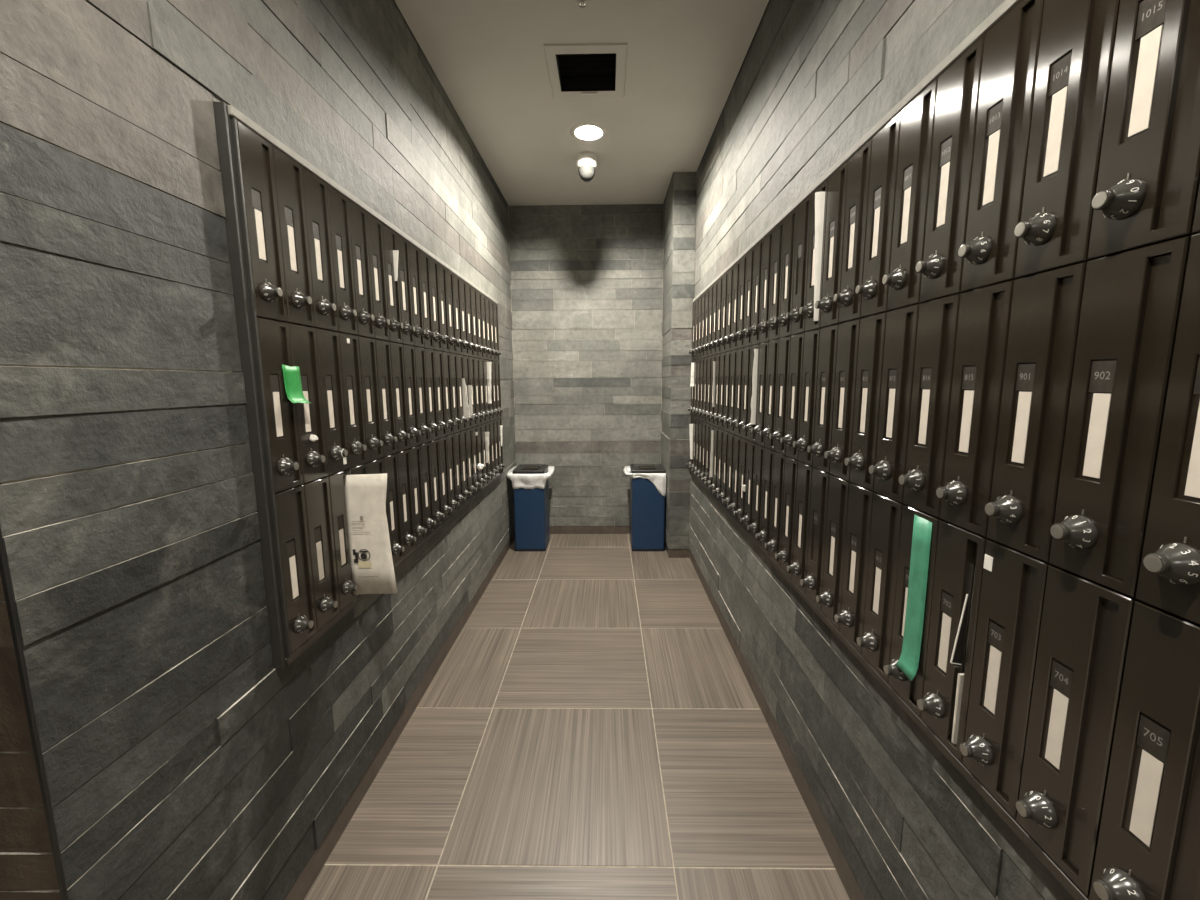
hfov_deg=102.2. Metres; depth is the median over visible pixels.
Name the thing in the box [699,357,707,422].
mailbox
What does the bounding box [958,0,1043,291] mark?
mailbox
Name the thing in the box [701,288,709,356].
mailbox
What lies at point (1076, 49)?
mailbox
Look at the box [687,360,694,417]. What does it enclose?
mailbox
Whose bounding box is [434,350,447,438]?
mailbox
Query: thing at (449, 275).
mailbox
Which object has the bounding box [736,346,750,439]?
mailbox
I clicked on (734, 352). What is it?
mailbox
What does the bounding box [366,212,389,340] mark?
mailbox
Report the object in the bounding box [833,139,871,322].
mailbox
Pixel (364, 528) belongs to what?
print
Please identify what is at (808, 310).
mailbox
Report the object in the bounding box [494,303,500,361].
mailbox
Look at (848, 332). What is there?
mailbox
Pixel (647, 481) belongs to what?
waste bin
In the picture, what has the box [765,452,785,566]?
mailbox
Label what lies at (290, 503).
mailbox
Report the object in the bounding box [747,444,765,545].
mailbox
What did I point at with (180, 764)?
wall
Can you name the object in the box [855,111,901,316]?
mailbox
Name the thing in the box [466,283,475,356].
mailbox
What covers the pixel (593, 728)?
floor
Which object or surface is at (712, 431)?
leaflet
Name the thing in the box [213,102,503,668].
locker frame
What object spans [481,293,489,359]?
mailbox
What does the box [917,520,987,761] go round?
mailbox
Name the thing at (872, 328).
mailbox
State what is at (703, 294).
mailbox
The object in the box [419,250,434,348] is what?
mailbox
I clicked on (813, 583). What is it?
mailbox
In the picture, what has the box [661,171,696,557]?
wall pillar
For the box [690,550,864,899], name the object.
baseboard
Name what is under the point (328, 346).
mailbox
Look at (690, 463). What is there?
mailbox
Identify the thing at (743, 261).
mailbox
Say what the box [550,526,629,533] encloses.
baseboard
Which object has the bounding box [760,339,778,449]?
mailbox
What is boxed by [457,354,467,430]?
mailbox
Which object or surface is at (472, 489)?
mailbox
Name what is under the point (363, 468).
mailbox
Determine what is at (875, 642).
mailbox
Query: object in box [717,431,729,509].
mailbox
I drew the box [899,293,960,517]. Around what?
mailbox
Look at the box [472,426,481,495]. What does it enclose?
mailbox
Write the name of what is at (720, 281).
mailbox
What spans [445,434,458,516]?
mailbox
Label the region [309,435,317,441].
paper scrap
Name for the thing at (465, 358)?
mailbox
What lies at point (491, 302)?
mailbox
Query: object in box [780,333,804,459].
mailbox
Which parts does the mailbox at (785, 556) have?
dial knob, number plate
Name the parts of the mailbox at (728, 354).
dial knob, door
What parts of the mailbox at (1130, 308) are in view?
dial knob, number plate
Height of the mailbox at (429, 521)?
0.363 m
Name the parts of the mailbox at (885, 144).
dial knob, number plate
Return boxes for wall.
[0,0,515,899]
[0,574,60,899]
[508,203,663,525]
[689,0,1074,899]
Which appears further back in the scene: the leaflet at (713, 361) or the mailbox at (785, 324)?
the leaflet at (713, 361)
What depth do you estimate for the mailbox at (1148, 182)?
0.49 m
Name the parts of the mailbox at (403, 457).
number plate, dial knob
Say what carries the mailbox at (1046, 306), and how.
in the frame at (1006, 6)
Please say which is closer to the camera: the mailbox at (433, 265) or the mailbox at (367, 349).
the mailbox at (367, 349)
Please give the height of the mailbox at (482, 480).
0.363 m
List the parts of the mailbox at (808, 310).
dial knob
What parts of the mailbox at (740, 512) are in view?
dial knob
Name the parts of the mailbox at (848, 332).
dial knob, number plate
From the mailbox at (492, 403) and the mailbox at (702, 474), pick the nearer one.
the mailbox at (702, 474)
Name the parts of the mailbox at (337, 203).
number plate, dial knob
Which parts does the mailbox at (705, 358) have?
door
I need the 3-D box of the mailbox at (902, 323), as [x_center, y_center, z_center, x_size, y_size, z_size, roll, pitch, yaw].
[0.560,-0.086,0.934,0.043,0.363,0.098,0,8,1]
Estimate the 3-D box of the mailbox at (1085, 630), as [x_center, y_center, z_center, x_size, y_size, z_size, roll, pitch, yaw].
[0.556,0.331,0.586,0.043,0.363,0.098,0,8,1]
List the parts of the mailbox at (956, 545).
dial knob, number plate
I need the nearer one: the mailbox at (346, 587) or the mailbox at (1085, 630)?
the mailbox at (1085, 630)
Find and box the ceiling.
[394,0,768,205]
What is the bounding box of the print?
[352,516,377,579]
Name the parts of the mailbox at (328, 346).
number plate, dial knob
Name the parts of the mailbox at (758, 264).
dial knob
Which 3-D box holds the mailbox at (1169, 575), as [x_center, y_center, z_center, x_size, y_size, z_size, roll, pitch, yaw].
[0.553,-0.017,0.435,0.043,0.363,0.098,0,8,1]
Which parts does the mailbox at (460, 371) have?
dial knob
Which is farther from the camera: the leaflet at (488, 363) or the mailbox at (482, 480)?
the leaflet at (488, 363)
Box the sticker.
[983,554,992,571]
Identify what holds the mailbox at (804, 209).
in the frame at (1006, 6)
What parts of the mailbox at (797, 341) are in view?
dial knob, number plate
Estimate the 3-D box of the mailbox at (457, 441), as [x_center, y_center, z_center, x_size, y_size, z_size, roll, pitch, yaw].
[-0.661,0.100,2.294,0.043,0.363,0.098,0,8,1]
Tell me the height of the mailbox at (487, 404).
0.363 m
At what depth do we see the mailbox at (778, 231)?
1.58 m
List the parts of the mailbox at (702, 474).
door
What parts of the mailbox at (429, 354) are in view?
dial knob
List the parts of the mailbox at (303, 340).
number plate, dial knob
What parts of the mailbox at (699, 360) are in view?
door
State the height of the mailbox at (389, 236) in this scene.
0.363 m
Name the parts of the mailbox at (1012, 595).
dial knob, number plate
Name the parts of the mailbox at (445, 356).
dial knob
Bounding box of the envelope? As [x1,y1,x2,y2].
[951,673,963,743]
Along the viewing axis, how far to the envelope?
0.77 m
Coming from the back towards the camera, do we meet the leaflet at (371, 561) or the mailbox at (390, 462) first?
the mailbox at (390, 462)
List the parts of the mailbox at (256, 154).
number plate, dial knob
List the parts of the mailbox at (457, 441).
dial knob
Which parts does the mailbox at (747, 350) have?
dial knob, door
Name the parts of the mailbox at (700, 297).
door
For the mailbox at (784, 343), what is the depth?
1.53 m
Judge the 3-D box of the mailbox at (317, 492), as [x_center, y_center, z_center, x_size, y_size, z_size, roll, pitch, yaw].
[-0.677,0.254,1.198,0.043,0.363,0.098,0,8,1]
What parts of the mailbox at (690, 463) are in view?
door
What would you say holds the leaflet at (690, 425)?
attached to the mailbox at (690, 463)
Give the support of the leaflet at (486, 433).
in the mailbox at (486, 477)
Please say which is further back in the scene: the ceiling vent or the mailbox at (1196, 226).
the ceiling vent
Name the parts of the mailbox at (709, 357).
door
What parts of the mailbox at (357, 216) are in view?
number plate, dial knob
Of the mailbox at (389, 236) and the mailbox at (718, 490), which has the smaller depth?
the mailbox at (389, 236)
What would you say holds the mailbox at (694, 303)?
in the frame at (1006, 6)
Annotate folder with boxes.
[950,593,969,664]
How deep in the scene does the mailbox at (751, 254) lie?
1.88 m
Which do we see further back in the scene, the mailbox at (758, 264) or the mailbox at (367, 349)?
the mailbox at (758, 264)
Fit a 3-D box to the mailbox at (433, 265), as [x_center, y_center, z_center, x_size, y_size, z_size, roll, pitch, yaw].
[-0.669,-0.596,1.994,0.043,0.363,0.098,0,8,1]
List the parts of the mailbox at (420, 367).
dial knob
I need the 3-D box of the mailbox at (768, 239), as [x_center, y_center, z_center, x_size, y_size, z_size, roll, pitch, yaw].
[0.569,-0.560,1.680,0.043,0.363,0.098,0,8,1]
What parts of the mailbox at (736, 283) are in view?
dial knob, door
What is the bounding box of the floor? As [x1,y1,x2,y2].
[304,534,849,899]
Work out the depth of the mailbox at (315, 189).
1.19 m
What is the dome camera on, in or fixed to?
attached to the ceiling
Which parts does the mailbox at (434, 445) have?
dial knob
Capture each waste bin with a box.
[507,464,554,550]
[623,464,665,550]
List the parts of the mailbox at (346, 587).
number plate, dial knob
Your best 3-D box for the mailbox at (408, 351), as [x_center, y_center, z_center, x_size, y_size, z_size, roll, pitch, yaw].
[-0.671,-0.192,1.746,0.043,0.363,0.098,0,8,1]
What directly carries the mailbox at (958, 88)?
in the frame at (1006, 6)
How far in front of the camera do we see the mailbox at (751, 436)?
1.84 m
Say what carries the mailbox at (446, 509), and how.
in the locker frame at (226, 117)
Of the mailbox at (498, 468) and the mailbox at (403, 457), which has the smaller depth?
the mailbox at (403, 457)
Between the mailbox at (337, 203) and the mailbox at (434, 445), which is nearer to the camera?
the mailbox at (337, 203)
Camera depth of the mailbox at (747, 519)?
1.88 m
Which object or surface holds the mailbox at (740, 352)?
in the frame at (1006, 6)
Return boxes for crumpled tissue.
[477,463,483,469]
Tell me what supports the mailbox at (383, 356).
in the locker frame at (226, 117)
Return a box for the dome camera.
[576,151,596,181]
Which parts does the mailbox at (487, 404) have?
door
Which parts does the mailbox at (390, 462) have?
number plate, dial knob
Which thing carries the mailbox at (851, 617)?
in the frame at (1006, 6)
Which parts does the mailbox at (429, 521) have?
dial knob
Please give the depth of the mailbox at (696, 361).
3.03 m
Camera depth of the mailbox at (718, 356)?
2.43 m
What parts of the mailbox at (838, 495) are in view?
dial knob, number plate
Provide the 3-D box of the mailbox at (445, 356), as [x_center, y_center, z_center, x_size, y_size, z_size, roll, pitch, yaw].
[-0.665,-0.248,2.144,0.043,0.363,0.098,0,8,1]
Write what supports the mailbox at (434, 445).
in the locker frame at (226, 117)
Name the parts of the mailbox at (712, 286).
door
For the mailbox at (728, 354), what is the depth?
2.23 m
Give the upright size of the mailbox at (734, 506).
0.363 m
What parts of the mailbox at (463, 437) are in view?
dial knob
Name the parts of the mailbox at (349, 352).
number plate, dial knob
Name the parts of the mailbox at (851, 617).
dial knob, number plate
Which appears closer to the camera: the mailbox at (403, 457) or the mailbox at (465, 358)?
the mailbox at (403, 457)
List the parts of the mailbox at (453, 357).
dial knob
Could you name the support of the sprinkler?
attached to the ceiling
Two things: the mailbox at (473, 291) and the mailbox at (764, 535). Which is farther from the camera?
the mailbox at (473, 291)
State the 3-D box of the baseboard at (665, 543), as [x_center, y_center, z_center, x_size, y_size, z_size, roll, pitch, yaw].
[0.488,0.682,3.643,0.008,0.064,0.532,0,8,1]
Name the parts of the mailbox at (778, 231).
dial knob, number plate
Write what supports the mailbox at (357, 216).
in the locker frame at (226, 117)
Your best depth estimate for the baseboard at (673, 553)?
3.37 m
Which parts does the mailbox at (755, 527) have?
dial knob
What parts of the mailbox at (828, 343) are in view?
dial knob, number plate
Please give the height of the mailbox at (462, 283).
0.363 m
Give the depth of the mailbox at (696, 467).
2.97 m
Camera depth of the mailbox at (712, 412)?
2.54 m
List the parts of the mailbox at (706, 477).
door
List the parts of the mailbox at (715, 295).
door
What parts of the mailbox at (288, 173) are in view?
number plate, dial knob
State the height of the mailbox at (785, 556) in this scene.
0.363 m
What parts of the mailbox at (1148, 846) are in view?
dial knob, number plate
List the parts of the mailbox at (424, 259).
dial knob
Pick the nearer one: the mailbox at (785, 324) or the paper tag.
the paper tag
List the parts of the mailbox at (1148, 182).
dial knob, number plate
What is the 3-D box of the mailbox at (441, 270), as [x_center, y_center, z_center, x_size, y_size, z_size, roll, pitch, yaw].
[-0.667,-0.610,2.093,0.043,0.363,0.098,0,8,1]
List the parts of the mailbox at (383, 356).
number plate, dial knob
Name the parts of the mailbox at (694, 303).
door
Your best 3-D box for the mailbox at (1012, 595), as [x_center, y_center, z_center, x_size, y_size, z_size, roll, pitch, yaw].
[0.558,0.317,0.685,0.043,0.363,0.098,0,8,1]
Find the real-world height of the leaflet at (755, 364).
0.278 m
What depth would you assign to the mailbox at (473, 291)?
2.59 m
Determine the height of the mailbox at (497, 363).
0.363 m
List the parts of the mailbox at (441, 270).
dial knob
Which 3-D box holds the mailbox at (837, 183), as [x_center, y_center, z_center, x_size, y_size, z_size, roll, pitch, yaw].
[0.562,-0.490,1.182,0.043,0.363,0.098,0,8,1]
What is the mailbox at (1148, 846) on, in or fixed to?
in the frame at (1006, 6)
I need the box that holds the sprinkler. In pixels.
[577,0,587,7]
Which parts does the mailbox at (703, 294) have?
door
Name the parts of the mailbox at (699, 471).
door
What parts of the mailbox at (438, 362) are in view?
dial knob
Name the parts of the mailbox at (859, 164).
dial knob, number plate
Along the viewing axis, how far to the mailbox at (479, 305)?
2.68 m
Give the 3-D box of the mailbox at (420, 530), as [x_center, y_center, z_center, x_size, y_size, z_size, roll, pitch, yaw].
[-0.669,0.170,1.796,0.043,0.363,0.098,0,8,1]
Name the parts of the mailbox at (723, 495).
dial knob, door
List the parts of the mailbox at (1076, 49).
dial knob, number plate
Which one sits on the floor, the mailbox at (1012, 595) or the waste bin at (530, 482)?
the waste bin at (530, 482)
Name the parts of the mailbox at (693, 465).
door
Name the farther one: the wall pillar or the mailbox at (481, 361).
the wall pillar
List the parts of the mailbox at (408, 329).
number plate, dial knob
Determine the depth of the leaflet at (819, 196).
1.25 m
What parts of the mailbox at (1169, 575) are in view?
dial knob, number plate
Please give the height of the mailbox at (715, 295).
0.363 m
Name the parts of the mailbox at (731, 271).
dial knob, door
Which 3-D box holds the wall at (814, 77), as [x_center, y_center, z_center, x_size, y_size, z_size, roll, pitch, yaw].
[0.643,-0.174,0.490,0.144,2.631,6.836,0,8,1]
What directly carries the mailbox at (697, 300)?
in the frame at (1006, 6)
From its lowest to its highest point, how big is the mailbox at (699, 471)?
0.363 m
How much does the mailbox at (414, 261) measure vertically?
0.363 m
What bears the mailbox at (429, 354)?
in the locker frame at (226, 117)
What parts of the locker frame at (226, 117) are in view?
rail, rail, rail, rail, rail, rail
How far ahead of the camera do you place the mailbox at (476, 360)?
2.64 m
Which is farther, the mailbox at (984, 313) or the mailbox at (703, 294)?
the mailbox at (703, 294)
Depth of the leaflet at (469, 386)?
2.47 m
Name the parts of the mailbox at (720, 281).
door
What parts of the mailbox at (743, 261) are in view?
dial knob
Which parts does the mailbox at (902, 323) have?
dial knob, number plate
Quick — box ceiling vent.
[543,43,626,97]
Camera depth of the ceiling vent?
2.07 m
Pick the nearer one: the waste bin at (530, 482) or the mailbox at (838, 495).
the mailbox at (838, 495)
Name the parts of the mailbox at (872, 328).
dial knob, number plate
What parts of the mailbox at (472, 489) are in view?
dial knob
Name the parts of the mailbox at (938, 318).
dial knob, number plate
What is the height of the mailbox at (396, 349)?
0.363 m
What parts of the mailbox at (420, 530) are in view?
dial knob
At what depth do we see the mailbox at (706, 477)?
2.67 m
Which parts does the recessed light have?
bulb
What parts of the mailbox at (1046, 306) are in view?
dial knob, number plate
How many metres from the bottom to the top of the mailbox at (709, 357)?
0.363 m
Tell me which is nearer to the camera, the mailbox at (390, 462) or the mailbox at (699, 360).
the mailbox at (390, 462)
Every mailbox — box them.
[237,121,287,321]
[257,317,309,492]
[272,146,315,326]
[275,485,316,653]
[289,323,327,483]
[302,167,337,330]
[302,477,339,631]
[316,328,348,475]
[326,469,358,611]
[327,184,357,334]
[338,332,366,467]
[348,199,374,337]
[349,463,367,594]
[358,336,382,461]
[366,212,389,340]
[367,458,387,521]
[375,339,396,456]
[382,223,402,343]
[382,453,403,565]
[390,342,409,451]
[396,233,414,345]
[397,449,415,556]
[403,344,420,447]
[408,242,425,347]
[409,446,426,546]
[414,346,430,444]
[418,442,435,538]
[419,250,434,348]
[424,348,439,440]
[429,257,443,350]
[430,439,444,529]
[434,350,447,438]
[438,263,450,351]
[438,437,451,522]
[442,352,454,435]
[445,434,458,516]
[446,269,458,353]
[450,353,461,432]
[453,274,464,354]
[454,432,465,510]
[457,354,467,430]
[459,278,470,355]
[460,430,471,504]
[463,356,473,428]
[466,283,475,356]
[466,428,476,500]
[469,357,478,426]
[471,286,480,357]
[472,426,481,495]
[474,358,483,425]
[476,290,485,358]
[477,425,486,490]
[479,359,487,423]
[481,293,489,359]
[481,423,490,487]
[484,359,492,422]
[486,297,493,359]
[486,422,494,482]
[488,360,495,420]
[490,300,497,360]
[490,420,497,479]
[492,361,499,419]
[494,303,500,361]
[494,419,501,476]
[496,362,502,418]
[498,418,504,473]
[686,417,693,472]
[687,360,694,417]
[689,301,695,359]
[689,418,696,475]
[690,360,697,418]
[691,298,698,359]
[692,419,699,478]
[693,359,700,419]
[694,295,701,358]
[695,421,702,481]
[696,358,703,420]
[697,292,705,357]
[698,422,706,486]
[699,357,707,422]
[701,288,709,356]
[701,423,709,490]
[703,356,711,423]
[704,284,713,355]
[705,425,714,494]
[706,355,715,425]
[708,281,717,354]
[708,427,719,499]
[710,354,720,427]
[712,276,722,353]
[713,429,724,503]
[715,352,725,429]
[717,271,727,352]
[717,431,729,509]
[719,351,730,431]
[722,266,733,351]
[722,433,734,515]
[724,349,737,433]
[727,260,739,349]
[728,435,741,521]
[730,348,743,436]
[733,254,746,348]
[734,438,748,529]
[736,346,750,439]
[739,247,754,346]
[740,441,756,536]
[743,344,759,442]
[747,238,763,344]
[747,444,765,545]
[751,342,768,446]
[755,230,772,342]
[755,448,775,555]
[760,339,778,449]
[764,220,783,340]
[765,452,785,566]
[769,336,790,454]
[774,208,796,337]
[775,456,797,579]
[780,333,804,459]
[786,194,811,334]
[787,461,812,594]
[793,329,819,465]
[799,178,828,331]
[800,467,829,610]
[807,324,838,472]
[815,160,848,327]
[816,474,851,630]
[824,319,859,481]
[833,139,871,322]
[834,483,875,654]
[844,312,886,490]
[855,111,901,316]
[857,493,904,682]
[869,304,918,502]
[882,78,937,310]
[883,505,941,717]
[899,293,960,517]
[916,35,984,301]
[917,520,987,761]
[936,280,1013,536]
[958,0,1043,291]
[959,539,1051,818]
[985,262,1086,562]
[1014,0,1119,277]
[1015,565,1139,895]
[1049,236,1191,597]
[1088,0,1199,258]
[1089,601,1199,899]
[1136,233,1199,624]
[1192,185,1199,232]
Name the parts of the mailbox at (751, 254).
dial knob, door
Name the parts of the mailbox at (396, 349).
number plate, dial knob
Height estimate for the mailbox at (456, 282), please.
0.363 m
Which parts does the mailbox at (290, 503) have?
number plate, dial knob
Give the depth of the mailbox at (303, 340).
1.14 m
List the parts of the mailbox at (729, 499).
dial knob, door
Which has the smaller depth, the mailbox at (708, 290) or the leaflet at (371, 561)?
the leaflet at (371, 561)
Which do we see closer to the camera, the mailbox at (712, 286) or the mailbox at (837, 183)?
the mailbox at (837, 183)
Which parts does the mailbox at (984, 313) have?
dial knob, number plate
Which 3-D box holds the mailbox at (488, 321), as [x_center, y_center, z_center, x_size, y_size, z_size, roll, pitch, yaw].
[-0.656,-0.721,2.890,0.043,0.363,0.098,0,8,1]
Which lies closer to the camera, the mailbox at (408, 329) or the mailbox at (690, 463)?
the mailbox at (408, 329)
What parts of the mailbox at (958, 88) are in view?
dial knob, number plate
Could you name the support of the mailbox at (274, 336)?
in the locker frame at (226, 117)
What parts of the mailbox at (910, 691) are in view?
dial knob, number plate, tape strip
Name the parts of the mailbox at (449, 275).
dial knob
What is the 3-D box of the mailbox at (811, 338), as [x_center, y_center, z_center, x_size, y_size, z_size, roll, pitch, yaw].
[0.566,-0.142,1.332,0.043,0.363,0.098,0,8,1]
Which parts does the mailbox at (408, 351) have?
dial knob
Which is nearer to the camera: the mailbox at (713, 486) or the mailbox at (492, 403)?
the mailbox at (713, 486)
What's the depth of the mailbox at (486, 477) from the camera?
2.78 m
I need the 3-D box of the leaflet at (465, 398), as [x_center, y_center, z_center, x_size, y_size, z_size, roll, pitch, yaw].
[-0.657,-0.253,2.374,0.031,0.193,0.012,0,8,1]
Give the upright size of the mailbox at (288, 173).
0.363 m
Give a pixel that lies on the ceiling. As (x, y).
(685, 58)
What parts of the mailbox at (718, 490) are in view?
door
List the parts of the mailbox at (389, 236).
number plate, dial knob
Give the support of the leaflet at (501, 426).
in the mailbox at (501, 464)
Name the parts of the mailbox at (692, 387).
door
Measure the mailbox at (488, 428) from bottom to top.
0.363 m
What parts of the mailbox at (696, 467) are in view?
door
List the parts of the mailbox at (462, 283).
dial knob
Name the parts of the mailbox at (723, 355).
dial knob, door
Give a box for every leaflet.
[343,473,396,594]
[393,250,398,280]
[462,378,469,417]
[468,385,472,415]
[485,432,488,462]
[487,362,491,402]
[500,425,502,445]
[689,424,692,458]
[690,363,693,385]
[709,430,713,476]
[712,361,714,406]
[750,349,757,423]
[814,192,824,320]
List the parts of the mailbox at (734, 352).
dial knob, door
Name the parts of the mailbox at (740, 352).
dial knob, door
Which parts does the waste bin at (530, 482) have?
lid, lid handle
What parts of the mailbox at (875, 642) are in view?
dial knob, number plate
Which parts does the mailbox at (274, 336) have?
number plate, dial knob, tape strip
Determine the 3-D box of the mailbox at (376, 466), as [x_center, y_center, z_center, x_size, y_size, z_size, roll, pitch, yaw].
[-0.673,0.212,1.497,0.043,0.363,0.098,0,8,1]
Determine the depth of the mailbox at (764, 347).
1.73 m
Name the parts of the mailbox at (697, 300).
door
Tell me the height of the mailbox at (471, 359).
0.363 m
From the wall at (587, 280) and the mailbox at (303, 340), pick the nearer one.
the mailbox at (303, 340)
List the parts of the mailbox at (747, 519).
dial knob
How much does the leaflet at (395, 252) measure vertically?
0.097 m
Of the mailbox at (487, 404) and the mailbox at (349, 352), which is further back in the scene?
the mailbox at (487, 404)
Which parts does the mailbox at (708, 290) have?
door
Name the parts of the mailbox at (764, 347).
dial knob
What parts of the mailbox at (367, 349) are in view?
number plate, dial knob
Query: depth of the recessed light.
2.56 m
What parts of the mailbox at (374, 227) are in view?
number plate, dial knob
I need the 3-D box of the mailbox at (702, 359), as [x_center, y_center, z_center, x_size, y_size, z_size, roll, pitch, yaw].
[0.587,-0.351,2.826,0.043,0.363,0.098,0,8,1]
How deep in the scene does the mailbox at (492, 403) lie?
2.95 m
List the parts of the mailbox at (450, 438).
dial knob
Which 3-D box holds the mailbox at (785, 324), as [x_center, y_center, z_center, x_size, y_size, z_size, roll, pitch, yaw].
[0.566,-0.532,1.481,0.043,0.363,0.098,0,8,1]
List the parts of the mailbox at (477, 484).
dial knob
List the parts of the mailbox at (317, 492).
number plate, dial knob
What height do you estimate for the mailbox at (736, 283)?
0.363 m
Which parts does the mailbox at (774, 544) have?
dial knob, number plate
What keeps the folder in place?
in the mailbox at (956, 545)
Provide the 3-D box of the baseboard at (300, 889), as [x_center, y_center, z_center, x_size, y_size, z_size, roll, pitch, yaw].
[-0.693,0.871,2.321,0.009,0.072,3.237,0,8,1]
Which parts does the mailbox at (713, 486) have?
dial knob, door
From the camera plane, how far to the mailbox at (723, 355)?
2.32 m
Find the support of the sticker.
attached to the mailbox at (1012, 595)
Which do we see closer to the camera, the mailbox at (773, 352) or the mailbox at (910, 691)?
the mailbox at (910, 691)
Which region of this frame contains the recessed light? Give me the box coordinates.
[570,123,606,141]
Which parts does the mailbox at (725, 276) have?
dial knob, door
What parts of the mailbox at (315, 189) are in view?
number plate, dial knob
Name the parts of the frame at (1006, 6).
rail, rail, rail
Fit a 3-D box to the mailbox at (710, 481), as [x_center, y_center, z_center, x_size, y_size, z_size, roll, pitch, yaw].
[0.585,0.053,2.578,0.043,0.363,0.098,0,8,1]
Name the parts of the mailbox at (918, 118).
dial knob, number plate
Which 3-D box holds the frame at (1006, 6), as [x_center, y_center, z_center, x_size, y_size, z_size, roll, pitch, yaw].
[0.593,-0.205,1.774,0.031,1.133,2.853,0,8,1]
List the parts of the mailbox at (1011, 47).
dial knob, number plate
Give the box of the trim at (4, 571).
[0,526,68,899]
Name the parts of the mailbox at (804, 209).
dial knob, number plate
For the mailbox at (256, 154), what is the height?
0.363 m
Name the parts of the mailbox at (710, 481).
door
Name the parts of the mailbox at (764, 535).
dial knob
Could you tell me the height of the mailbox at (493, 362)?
0.363 m
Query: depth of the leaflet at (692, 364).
3.08 m
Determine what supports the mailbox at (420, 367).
in the locker frame at (226, 117)
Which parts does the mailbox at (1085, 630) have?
dial knob, number plate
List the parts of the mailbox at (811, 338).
dial knob, number plate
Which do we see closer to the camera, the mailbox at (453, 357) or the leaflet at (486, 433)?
the mailbox at (453, 357)
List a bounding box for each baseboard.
[285,531,514,899]
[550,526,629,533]
[664,538,668,556]
[669,549,688,557]
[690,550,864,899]
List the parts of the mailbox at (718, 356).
door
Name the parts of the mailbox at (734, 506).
dial knob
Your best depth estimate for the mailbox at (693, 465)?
3.07 m
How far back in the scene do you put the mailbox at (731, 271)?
2.18 m
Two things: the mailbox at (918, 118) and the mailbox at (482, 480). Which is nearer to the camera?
the mailbox at (918, 118)
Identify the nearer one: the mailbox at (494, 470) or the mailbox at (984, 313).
the mailbox at (984, 313)
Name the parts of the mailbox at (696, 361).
door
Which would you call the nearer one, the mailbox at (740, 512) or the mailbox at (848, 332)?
the mailbox at (848, 332)
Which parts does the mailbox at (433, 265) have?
dial knob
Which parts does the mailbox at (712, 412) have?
door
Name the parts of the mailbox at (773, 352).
dial knob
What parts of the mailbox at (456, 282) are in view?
dial knob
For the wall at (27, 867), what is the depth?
0.63 m
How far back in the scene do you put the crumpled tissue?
2.61 m
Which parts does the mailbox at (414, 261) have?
dial knob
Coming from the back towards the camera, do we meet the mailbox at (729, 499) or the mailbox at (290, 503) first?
the mailbox at (729, 499)
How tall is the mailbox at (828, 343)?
0.363 m
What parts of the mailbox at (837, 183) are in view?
dial knob, number plate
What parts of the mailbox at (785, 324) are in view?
dial knob, number plate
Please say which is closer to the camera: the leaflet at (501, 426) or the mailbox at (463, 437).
the mailbox at (463, 437)
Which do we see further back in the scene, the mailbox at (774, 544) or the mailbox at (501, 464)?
the mailbox at (501, 464)
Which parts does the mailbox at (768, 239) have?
dial knob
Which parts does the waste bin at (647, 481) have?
lid handle, lid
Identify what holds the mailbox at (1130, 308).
in the frame at (1006, 6)
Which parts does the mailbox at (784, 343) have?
dial knob, number plate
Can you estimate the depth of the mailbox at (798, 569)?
1.38 m
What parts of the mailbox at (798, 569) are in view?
dial knob, number plate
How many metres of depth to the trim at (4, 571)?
0.61 m
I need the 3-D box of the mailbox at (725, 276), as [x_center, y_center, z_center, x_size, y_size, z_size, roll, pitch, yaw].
[0.578,-0.643,2.278,0.043,0.363,0.098,0,8,1]
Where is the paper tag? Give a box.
[341,449,346,463]
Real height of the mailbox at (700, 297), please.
0.363 m
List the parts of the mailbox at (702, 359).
door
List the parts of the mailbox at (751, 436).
dial knob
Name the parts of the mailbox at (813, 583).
dial knob, number plate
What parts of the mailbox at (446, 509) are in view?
dial knob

